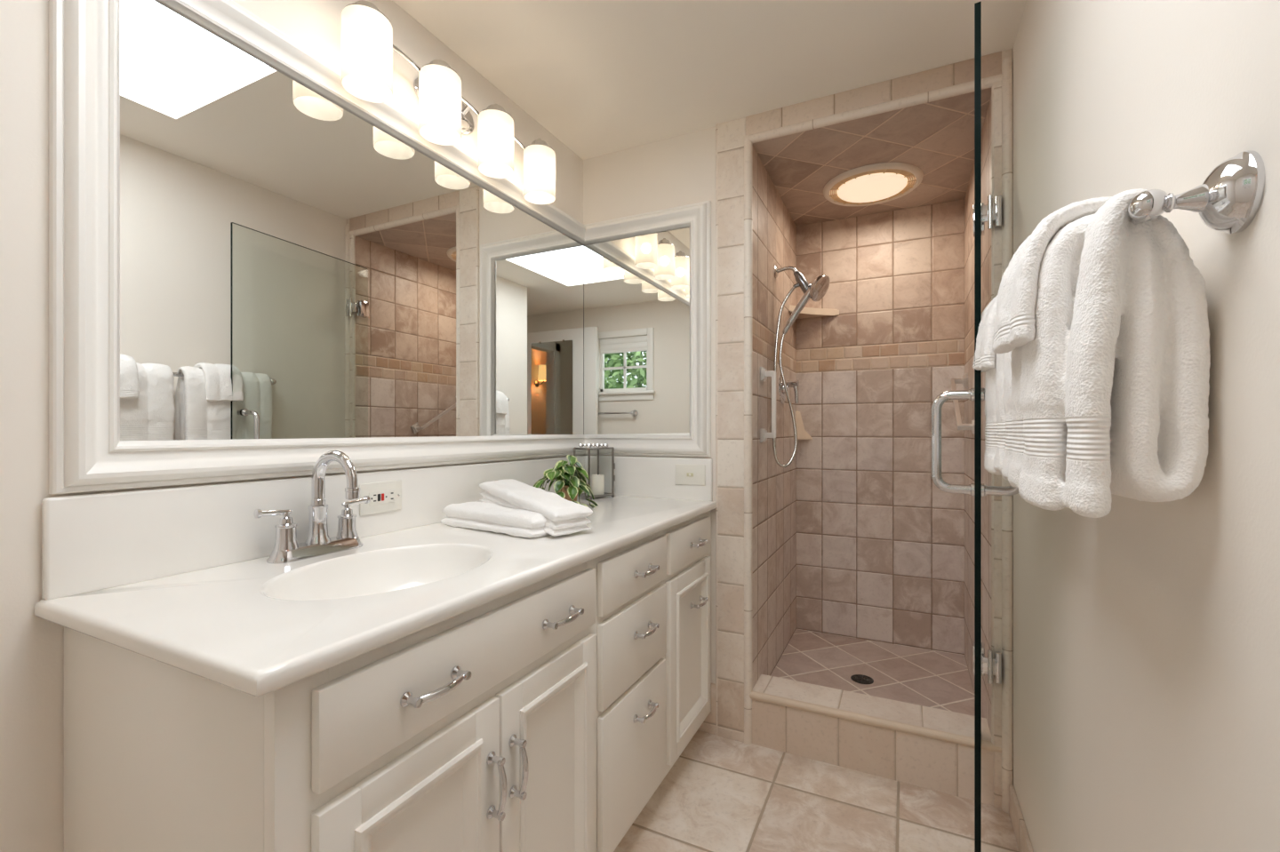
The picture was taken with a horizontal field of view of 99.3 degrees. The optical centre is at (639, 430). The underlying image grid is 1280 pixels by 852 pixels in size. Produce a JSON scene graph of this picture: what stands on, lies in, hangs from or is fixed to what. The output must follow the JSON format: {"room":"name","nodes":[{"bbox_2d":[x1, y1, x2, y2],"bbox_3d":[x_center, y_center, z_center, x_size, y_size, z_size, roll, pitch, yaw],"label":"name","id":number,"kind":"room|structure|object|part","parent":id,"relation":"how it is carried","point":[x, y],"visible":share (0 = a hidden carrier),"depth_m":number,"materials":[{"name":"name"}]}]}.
{"room":"bathroom","nodes":[
{"label":"bathroom","id":0,"kind":"room"},
{"bbox_2d":[0,0,583,851],"bbox_3d":[-0.855,0.000,1.297,0.100,2.400,2.780,0,0,26],"label":"wall","id":1,"kind":"structure","parent":0,"point":[32,647],"depth_m":0.89,"materials":[{"name":"white paint"}]},
{"bbox_2d":[41,456,584,600],"bbox_3d":[-0.612,0.197,1.653,0.019,0.170,1.686,0,0,26],"label":"backsplash","id":2,"kind":"structure","parent":1,"relation":"attached to","point":[91,542],"depth_m":1.09,"materials":[{"name":"stone"}]},
{"bbox_2d":[48,0,585,495],"bbox_3d":[-0.603,-0.399,1.654,0.040,1.011,1.676,0,0,26],"label":"framed mirror","id":3,"kind":"object","parent":1,"relation":"attached to","point":[260,268],"visible":0.91,"depth_m":1.21,"materials":[{"name":"white paint"}]},
{"bbox_2d":[341,0,555,204],"bbox_3d":[-0.535,-0.951,1.658,0.158,0.231,0.812,0,0,26],"label":"vanity light","id":4,"kind":"object","parent":1,"relation":"attached to","point":[367,46],"visible":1,"depth_m":1.50,"materials":[{"name":"white glass"}]},
{"bbox_3d":[-0.668,-0.919,1.334,0.113,0.167,0.113,0,0,26],"label":"lamp shade","id":5,"kind":"part","parent":4,"relation":"part of","materials":[{"name":"white glass"}]},
{"bbox_3d":[-0.566,-0.919,1.543,0.113,0.167,0.113,0,0,26],"label":"lamp shade","id":6,"kind":"part","parent":4,"relation":"part of","materials":[{"name":"white glass"}]},
{"bbox_3d":[-0.464,-0.919,1.752,0.113,0.167,0.113,0,0,26],"label":"lamp shade","id":7,"kind":"part","parent":4,"relation":"part of","materials":[{"name":"white glass"}]},
{"bbox_3d":[-0.361,-0.919,1.962,0.113,0.167,0.113,0,0,26],"label":"lamp shade","id":8,"kind":"part","parent":4,"relation":"part of","materials":[{"name":"white glass"}]},
{"bbox_2d":[583,126,715,683],"bbox_3d":[0.104,0.000,2.309,0.735,2.400,0.120,0,0,26],"label":"wall","id":9,"kind":"structure","parent":0,"point":[677,171],"depth_m":2.24,"materials":[{"name":"white paint"}]},
{"bbox_2d":[583,200,711,457],"bbox_3d":[0.006,-0.399,2.268,0.596,1.011,0.040,0,0,26],"label":"framed mirror","id":10,"kind":"object","parent":9,"relation":"attached to","point":[647,276],"visible":0.94,"depth_m":2.26,"materials":[{"name":"white paint"}]},
{"bbox_2d":[584,227,689,435],"bbox_3d":[-0.021,-0.396,2.295,0.503,0.840,0.002,0,0,26],"label":"mirror glass","id":11,"kind":"object","parent":10,"relation":"attached to","point":[636,284],"depth_m":2.29,"materials":[{"name":"silver mirror"}]},
{"bbox_2d":[584,456,712,501],"bbox_3d":[0.023,0.197,2.269,0.583,0.170,0.022,0,0,26],"label":"backsplash","id":12,"kind":"structure","parent":9,"relation":"attached to","point":[635,476],"depth_m":2.25,"materials":[{"name":"stone"}]},
{"bbox_2d":[697,117,752,744],"bbox_3d":[0.089,0.000,2.249,0.760,2.400,0.035,0,0,26],"label":"trim","id":13,"kind":"structure","parent":9,"relation":"attached to","point":[730,717],"depth_m":2.10,"materials":[{"name":"tile"}]},
{"bbox_2d":[745,51,1002,143],"bbox_3d":[0.783,-1.150,1.910,0.833,0.100,0.033,0,0,26],"label":"trim","id":14,"kind":"structure","parent":9,"relation":"attached to","point":[955,79],"depth_m":1.88,"materials":[{"name":"tile"}]},
{"bbox_2d":[749,674,1013,806],"bbox_3d":[0.826,1.100,1.976,0.855,0.200,0.184,0,0,26],"label":"shower curb","id":15,"kind":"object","parent":9,"relation":"attached to","point":[931,748],"depth_m":1.91,"materials":[{"name":"tile"}]},
{"bbox_2d":[392,0,1025,159],"bbox_3d":[0.511,-1.245,0.563,3.200,0.090,2.661,0,0,26],"label":"ceiling","id":16,"kind":"structure","parent":0,"point":[602,77],"depth_m":1.71,"materials":[{"name":"white paint"}]},
{"bbox_2d":[752,146,796,687],"bbox_3d":[0.628,0.000,2.521,0.020,2.400,0.958,0,0,26],"label":"wall","id":17,"kind":"structure","parent":0,"point":[774,230],"depth_m":2.41,"materials":[{"name":"tile"}]},
{"bbox_2d":[760,367,776,442],"bbox_3d":[0.528,-0.104,2.228,0.058,0.308,0.056,0,0,26],"label":"grab bar","id":18,"kind":"object","parent":17,"relation":"attached to","point":[764,373],"visible":1,"depth_m":2.21,"materials":[{"name":"white metal"}]},
{"bbox_2d":[778,374,799,404],"bbox_3d":[0.718,-0.200,2.594,0.078,0.150,0.149,0,0,26],"label":"shower valve","id":19,"kind":"object","parent":17,"relation":"attached to","point":[795,384],"visible":0.73,"depth_m":2.57,"materials":[{"name":"silver metal"}]},
{"bbox_3d":[0.729,-0.181,2.589,0.053,0.112,0.034,0,0,26],"label":"lever","id":20,"kind":"part","parent":19,"relation":"part of","materials":[{"name":"silver metal"}]},
{"bbox_2d":[772,264,830,467],"bbox_3d":[0.702,-0.293,2.382,0.236,0.912,0.150,0,0,26],"label":"shower","id":21,"kind":"object","parent":17,"relation":"attached to","point":[817,289],"visible":0.94,"depth_m":2.41,"materials":[{"name":"silver metal"}]},
{"bbox_3d":[0.660,-0.719,2.449,0.102,0.060,0.060,0,0,26],"label":"arm","id":22,"kind":"part","parent":21,"relation":"part of","materials":[{"name":"silver metal"}]},
{"bbox_2d":[613,730,1019,851],"bbox_3d":[0.748,1.250,1.048,3.200,0.100,3.740,0,0,26],"label":"floor","id":23,"kind":"structure","parent":0,"point":[720,795],"depth_m":1.71,"materials":[{"name":"tile"}]},
{"bbox_2d":[64,511,711,851],"bbox_3d":[-0.325,0.757,1.522,0.649,0.885,1.650,0,0,26],"label":"vanity cabinet","id":24,"kind":"object","parent":23,"relation":"on","point":[545,716],"visible":0.99,"depth_m":0.90,"materials":[{"name":"white paint"}]},
{"bbox_2d":[34,456,716,697],"bbox_3d":[-0.344,0.266,1.518,0.619,0.308,1.694,0,0,26],"label":"countertop","id":25,"kind":"structure","parent":24,"relation":"on","point":[180,578],"depth_m":1.04,"materials":[{"name":"stone"}]},
{"bbox_2d":[253,450,370,564],"bbox_3d":[-0.734,0.163,1.236,0.199,0.235,0.199,0,0,-20],"label":"faucet","id":26,"kind":"object","parent":25,"relation":"on","point":[286,549],"visible":1,"depth_m":1.22,"materials":[{"name":"silver metal"}]},
{"bbox_3d":[-0.776,0.173,1.153,0.019,0.019,0.073,0,0,26],"label":"lever","id":27,"kind":"part","parent":26,"relation":"part of","materials":[{"name":"silver metal"}]},
{"bbox_3d":[-0.763,0.215,1.173,0.047,0.081,0.047,0,0,26],"label":"handle","id":28,"kind":"part","parent":26,"relation":"part of","materials":[{"name":"silver metal"}]},
{"bbox_3d":[-0.731,0.267,1.237,0.062,0.026,0.212,0,0,26],"label":"plate","id":29,"kind":"part","parent":26,"relation":"part of","materials":[{"name":"silver metal"}]},
{"bbox_3d":[-0.684,0.150,1.213,0.158,0.211,0.052,0,0,26],"label":"spout","id":30,"kind":"part","parent":26,"relation":"part of","materials":[{"name":"silver metal"}]},
{"bbox_3d":[-0.700,0.215,1.300,0.047,0.081,0.047,0,0,26],"label":"handle","id":31,"kind":"part","parent":26,"relation":"part of","materials":[{"name":"silver metal"}]},
{"bbox_3d":[-0.693,0.173,1.324,0.019,0.019,0.073,0,0,26],"label":"lever","id":32,"kind":"part","parent":26,"relation":"part of","materials":[{"name":"silver metal"}]},
{"bbox_2d":[258,544,493,600],"bbox_3d":[-0.511,0.350,1.118,0.344,0.140,0.472,0,0,26],"label":"sink basin","id":33,"kind":"object","parent":25,"relation":"in","point":[387,572],"depth_m":1.23,"materials":[{"name":"white ceramic"}]},
{"bbox_2d":[359,480,401,515],"bbox_3d":[-0.691,0.180,1.457,0.010,0.082,0.130,0,0,26],"label":"outlet","id":34,"kind":"object","parent":25,"relation":"attached to","point":[384,496],"visible":0.92,"depth_m":1.45,"materials":[{"name":"white plastic"}]},
{"bbox_2d":[368,489,395,505],"bbox_3d":[-0.690,0.180,1.457,0.004,0.034,0.080,0,0,26],"label":"receptacle","id":35,"kind":"object","parent":34,"relation":"attached to","point":[378,497],"depth_m":1.46,"materials":[{"name":"white plastic"}]},
{"bbox_2d":[440,502,549,538],"bbox_3d":[-0.387,0.250,1.547,0.388,0.069,0.151,0,0,35],"label":"folded towel","id":36,"kind":"object","parent":25,"relation":"on","point":[474,516],"visible":0.81,"depth_m":1.48,"materials":[{"name":"white fabric"}]},
{"bbox_2d":[479,479,592,536],"bbox_3d":[-0.314,0.216,1.573,0.129,0.119,0.423,0,0,-44],"label":"folded towel","id":37,"kind":"object","parent":25,"relation":"on","point":[564,516],"visible":0.87,"depth_m":1.48,"materials":[{"name":"white fabric"}]},
{"bbox_2d":[532,455,598,508],"bbox_3d":[-0.270,0.203,1.964,0.250,0.227,0.239,0,0,-11],"label":"potted plant","id":38,"kind":"object","parent":25,"relation":"on","point":[568,484],"visible":0.9,"depth_m":1.93,"materials":[{"name":"green plant"}]},
{"bbox_3d":[-0.265,0.238,1.971,0.090,0.083,0.090,0,0,26],"label":"pot","id":39,"kind":"part","parent":38,"relation":"part of","materials":[{"name":"ceramic"}]},
{"bbox_2d":[573,443,615,499],"bbox_3d":[-0.191,0.167,2.250,0.141,0.225,0.110,0,0,-44],"label":"glass lantern","id":40,"kind":"object","parent":25,"relation":"on","point":[596,446],"visible":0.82,"depth_m":2.24,"materials":[{"name":"grey metal"}]},
{"bbox_2d":[592,474,604,495],"bbox_3d":[-0.174,0.222,2.250,0.052,0.088,0.052,0,0,26],"label":"candle","id":41,"kind":"object","parent":40,"relation":"in","point":[597,480],"visible":0.91,"depth_m":2.23,"materials":[{"name":"white wax"}]},
{"bbox_2d":[675,464,705,485],"bbox_3d":[0.198,0.178,2.161,0.128,0.080,0.018,0,0,26],"label":"light switch","id":42,"kind":"object","parent":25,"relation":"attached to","point":[691,475],"visible":1,"depth_m":2.16,"materials":[{"name":"white plastic"}]},
{"bbox_3d":[-0.342,0.784,0.853,0.018,0.581,0.345,0,0,26],"label":"door","id":43,"kind":"part","parent":24,"relation":"part of","materials":[{"name":"white paint"}]},
{"bbox_3d":[-0.346,0.784,0.855,0.007,0.467,0.231,0,0,26],"label":"panel","id":44,"kind":"part","parent":24,"relation":"part of","materials":[{"name":"white paint"}]},
{"bbox_3d":[-0.339,0.784,0.852,0.026,0.481,0.245,0,0,26],"label":"moulding","id":45,"kind":"part","parent":24,"relation":"part of","materials":[{"name":"white paint"}]},
{"bbox_3d":[-0.313,0.403,0.852,0.037,0.021,0.121,0,0,26],"label":"handle","id":46,"kind":"part","parent":24,"relation":"part of","materials":[{"name":"silver metal"}]},
{"bbox_3d":[-0.266,0.401,1.009,0.018,0.134,0.692,0,0,26],"label":"false drawer","id":47,"kind":"part","parent":24,"relation":"part of","materials":[{"name":"white paint"}]},
{"bbox_3d":[-0.253,0.640,0.973,0.037,0.119,0.021,0,0,26],"label":"handle","id":48,"kind":"part","parent":24,"relation":"part of","materials":[{"name":"silver metal"}]},
{"bbox_3d":[-0.227,0.640,1.028,0.037,0.119,0.021,0,0,26],"label":"handle","id":49,"kind":"part","parent":24,"relation":"part of","materials":[{"name":"silver metal"}]},
{"bbox_3d":[-0.188,0.784,1.168,0.018,0.581,0.344,0,0,26],"label":"door","id":50,"kind":"part","parent":24,"relation":"part of","materials":[{"name":"white paint"}]},
{"bbox_3d":[-0.192,0.784,1.170,0.007,0.467,0.230,0,0,26],"label":"panel","id":51,"kind":"part","parent":24,"relation":"part of","materials":[{"name":"white paint"}]},
{"bbox_3d":[-0.185,0.784,1.167,0.026,0.481,0.244,0,0,26],"label":"moulding","id":52,"kind":"part","parent":24,"relation":"part of","materials":[{"name":"white paint"}]},
{"bbox_3d":[-0.159,0.403,1.166,0.037,0.021,0.121,0,0,26],"label":"handle","id":53,"kind":"part","parent":24,"relation":"part of","materials":[{"name":"silver metal"}]},
{"bbox_3d":[-0.012,0.894,1.528,0.018,0.356,0.400,0,0,26],"label":"drawer","id":54,"kind":"part","parent":24,"relation":"part of","materials":[{"name":"white paint"}]},
{"bbox_3d":[-0.012,0.592,1.530,0.018,0.216,0.403,0,0,26],"label":"drawer","id":55,"kind":"part","parent":24,"relation":"part of","materials":[{"name":"white paint"}]},
{"bbox_3d":[-0.011,0.398,1.531,0.018,0.135,0.405,0,0,26],"label":"drawer","id":56,"kind":"part","parent":24,"relation":"part of","materials":[{"name":"white paint"}]},
{"bbox_3d":[0.023,0.798,1.538,0.037,0.021,0.113,0,0,26],"label":"handle","id":57,"kind":"part","parent":24,"relation":"part of","materials":[{"name":"silver metal"}]},
{"bbox_3d":[0.024,0.568,1.540,0.037,0.021,0.113,0,0,26],"label":"handle","id":58,"kind":"part","parent":24,"relation":"part of","materials":[{"name":"silver metal"}]},
{"bbox_3d":[0.025,0.400,1.543,0.037,0.021,0.113,0,0,26],"label":"handle","id":59,"kind":"part","parent":24,"relation":"part of","materials":[{"name":"silver metal"}]},
{"bbox_3d":[0.177,0.398,1.917,0.018,0.135,0.396,0,0,26],"label":"drawer","id":60,"kind":"part","parent":24,"relation":"part of","materials":[{"name":"white paint"}]},
{"bbox_3d":[0.177,0.779,1.916,0.018,0.586,0.398,0,0,26],"label":"door","id":61,"kind":"part","parent":24,"relation":"part of","materials":[{"name":"white paint"}]},
{"bbox_3d":[0.173,0.779,1.918,0.007,0.472,0.284,0,0,26],"label":"panel","id":62,"kind":"part","parent":24,"relation":"part of","materials":[{"name":"white paint"}]},
{"bbox_3d":[0.180,0.779,1.914,0.026,0.486,0.298,0,0,26],"label":"moulding","id":63,"kind":"part","parent":24,"relation":"part of","materials":[{"name":"white paint"}]},
{"bbox_3d":[0.214,0.402,1.930,0.037,0.021,0.113,0,0,26],"label":"handle","id":64,"kind":"part","parent":24,"relation":"part of","materials":[{"name":"silver metal"}]},
{"bbox_3d":[0.216,0.614,1.933,0.037,0.021,0.113,0,0,26],"label":"handle","id":65,"kind":"part","parent":24,"relation":"part of","materials":[{"name":"silver metal"}]},
{"bbox_2d":[752,88,991,226],"bbox_3d":[1.052,-1.197,2.314,0.965,0.186,0.958,0,0,26],"label":"ceiling","id":66,"kind":"structure","parent":0,"point":[937,137],"depth_m":2.18,"materials":[{"name":"tile"}]},
{"bbox_2d":[823,162,923,206],"bbox_3d":[1.043,-1.086,2.451,0.416,0.036,0.416,0,0,26],"label":"recessed light","id":67,"kind":"object","parent":66,"relation":"in","point":[883,182],"visible":1,"depth_m":2.39,"materials":[{"name":"white glass"}]},
{"bbox_2d":[770,629,974,716],"bbox_3d":[1.026,1.139,2.420,0.785,0.121,0.790,0,0,26],"label":"floor","id":68,"kind":"structure","parent":0,"point":[933,679],"depth_m":2.44,"materials":[{"name":"tile"}]},
{"bbox_2d":[850,674,873,684],"bbox_3d":[0.961,1.077,2.352,0.091,0.004,0.091,0,0,26],"label":"shower drain","id":69,"kind":"object","parent":68,"relation":"on","point":[861,679],"visible":1,"depth_m":2.35,"materials":[{"name":"grey metal"}]},
{"bbox_2d":[796,199,964,655],"bbox_3d":[1.244,0.000,2.820,1.065,2.400,0.120,0,0,26],"label":"wall","id":70,"kind":"structure","parent":0,"point":[880,548],"depth_m":2.76,"materials":[{"name":"tile"}]},
{"bbox_2d":[793,411,812,439],"bbox_3d":[0.866,-0.026,2.891,0.085,0.152,0.085,0,0,26],"label":"soap holder","id":71,"kind":"object","parent":70,"relation":"attached to","point":[802,434],"visible":0.84,"depth_m":2.91,"materials":[{"name":"beige ceramic"}]},
{"bbox_2d":[788,304,839,319],"bbox_3d":[0.897,-0.617,2.801,0.219,0.034,0.219,0,0,26],"label":"corner shelf","id":72,"kind":"object","parent":70,"relation":"attached to","point":[806,312],"visible":0.76,"depth_m":2.83,"materials":[{"name":"beige stone"}]},
{"bbox_2d":[964,96,991,734],"bbox_3d":[1.414,0.000,2.137,0.160,2.400,0.958,0,0,26],"label":"wall","id":73,"kind":"structure","parent":0,"point":[986,132],"depth_m":2.24,"materials":[{"name":"tile"}]},
{"bbox_2d":[950,372,974,434],"bbox_3d":[1.372,-0.118,2.312,0.068,0.287,0.455,0,0,26],"label":"grab bar","id":74,"kind":"object","parent":73,"relation":"attached to","point":[964,380],"visible":0.77,"depth_m":2.27,"materials":[{"name":"white metal"}]},
{"bbox_2d":[931,0,1019,851],"bbox_3d":[0.956,0.035,1.471,0.184,1.921,0.740,0,0,38],"label":"shower door","id":75,"kind":"structure","parent":73,"relation":"attached to","point":[982,213],"depth_m":1.18,"materials":[{"name":"clear glass"}]},
{"bbox_3d":[0.760,0.028,1.224,0.185,0.246,0.031,0,0,32],"label":"pull handle","id":76,"kind":"part","parent":75,"relation":"part of","materials":[{"name":"silver metal"}]},
{"bbox_3d":[0.928,0.035,1.492,0.012,1.921,0.743,0,0,32],"label":"glass panel","id":77,"kind":"part","parent":75,"relation":"part of","materials":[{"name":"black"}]},
{"bbox_2d":[991,48,1012,814],"bbox_3d":[1.146,0.000,1.723,0.057,2.400,0.030,0,0,37],"label":"trim","id":78,"kind":"structure","parent":73,"relation":"attached to","point":[1001,92],"depth_m":1.72,"materials":[{"name":"tile"}]},
{"bbox_2d":[1012,0,1279,851],"bbox_3d":[0.858,0.000,0.955,0.100,2.400,1.650,0,0,26],"label":"wall","id":79,"kind":"structure","parent":0,"point":[1146,636],"depth_m":0.71,"materials":[{"name":"white paint"}]},
{"bbox_2d":[1009,784,1033,851],"bbox_3d":[0.801,1.153,0.966,0.012,0.095,1.620,0,0,26],"label":"baseboard","id":80,"kind":"structure","parent":79,"relation":"attached to","point":[1021,835],"depth_m":1.56,"materials":[{"name":"tile"}]},
{"bbox_2d":[1128,150,1265,233],"bbox_3d":[0.749,-0.237,0.946,0.088,0.077,0.930,0,0,26],"label":"towel bar","id":81,"kind":"object","parent":79,"relation":"attached to","point":[1229,198],"visible":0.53,"depth_m":0.54,"materials":[{"name":"silver metal"}]},
{"bbox_2d":[984,353,1005,475],"bbox_3d":[0.819,-0.089,1.159,0.151,0.373,0.359,0,0,26],"label":"bath towel","id":82,"kind":"object","parent":81,"relation":"hanging from","point":[995,429],"visible":0.23,"depth_m":1.10,"materials":[{"name":"white fabric"}]},
{"bbox_2d":[972,295,997,372],"bbox_3d":[0.785,-0.211,1.128,0.154,0.176,0.149,0,0,26],"label":"washcloth","id":83,"kind":"object","parent":82,"relation":"on","point":[985,356],"visible":0.41,"depth_m":1.10,"materials":[{"name":"white fabric"}]},
{"bbox_2d":[1001,188,1210,518],"bbox_3d":[0.631,-0.086,0.778,0.165,0.379,0.418,0,0,26],"label":"bath towel","id":84,"kind":"object","parent":81,"relation":"hanging from","point":[1109,394],"visible":0.92,"depth_m":0.61,"materials":[{"name":"white fabric"}]},
{"bbox_2d":[992,196,1112,353],"bbox_3d":[0.605,-0.208,0.770,0.164,0.183,0.195,0,0,26],"label":"washcloth","id":85,"kind":"object","parent":84,"relation":"on","point":[1014,322],"visible":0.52,"depth_m":0.71,"materials":[{"name":"white fabric"}]}
]}

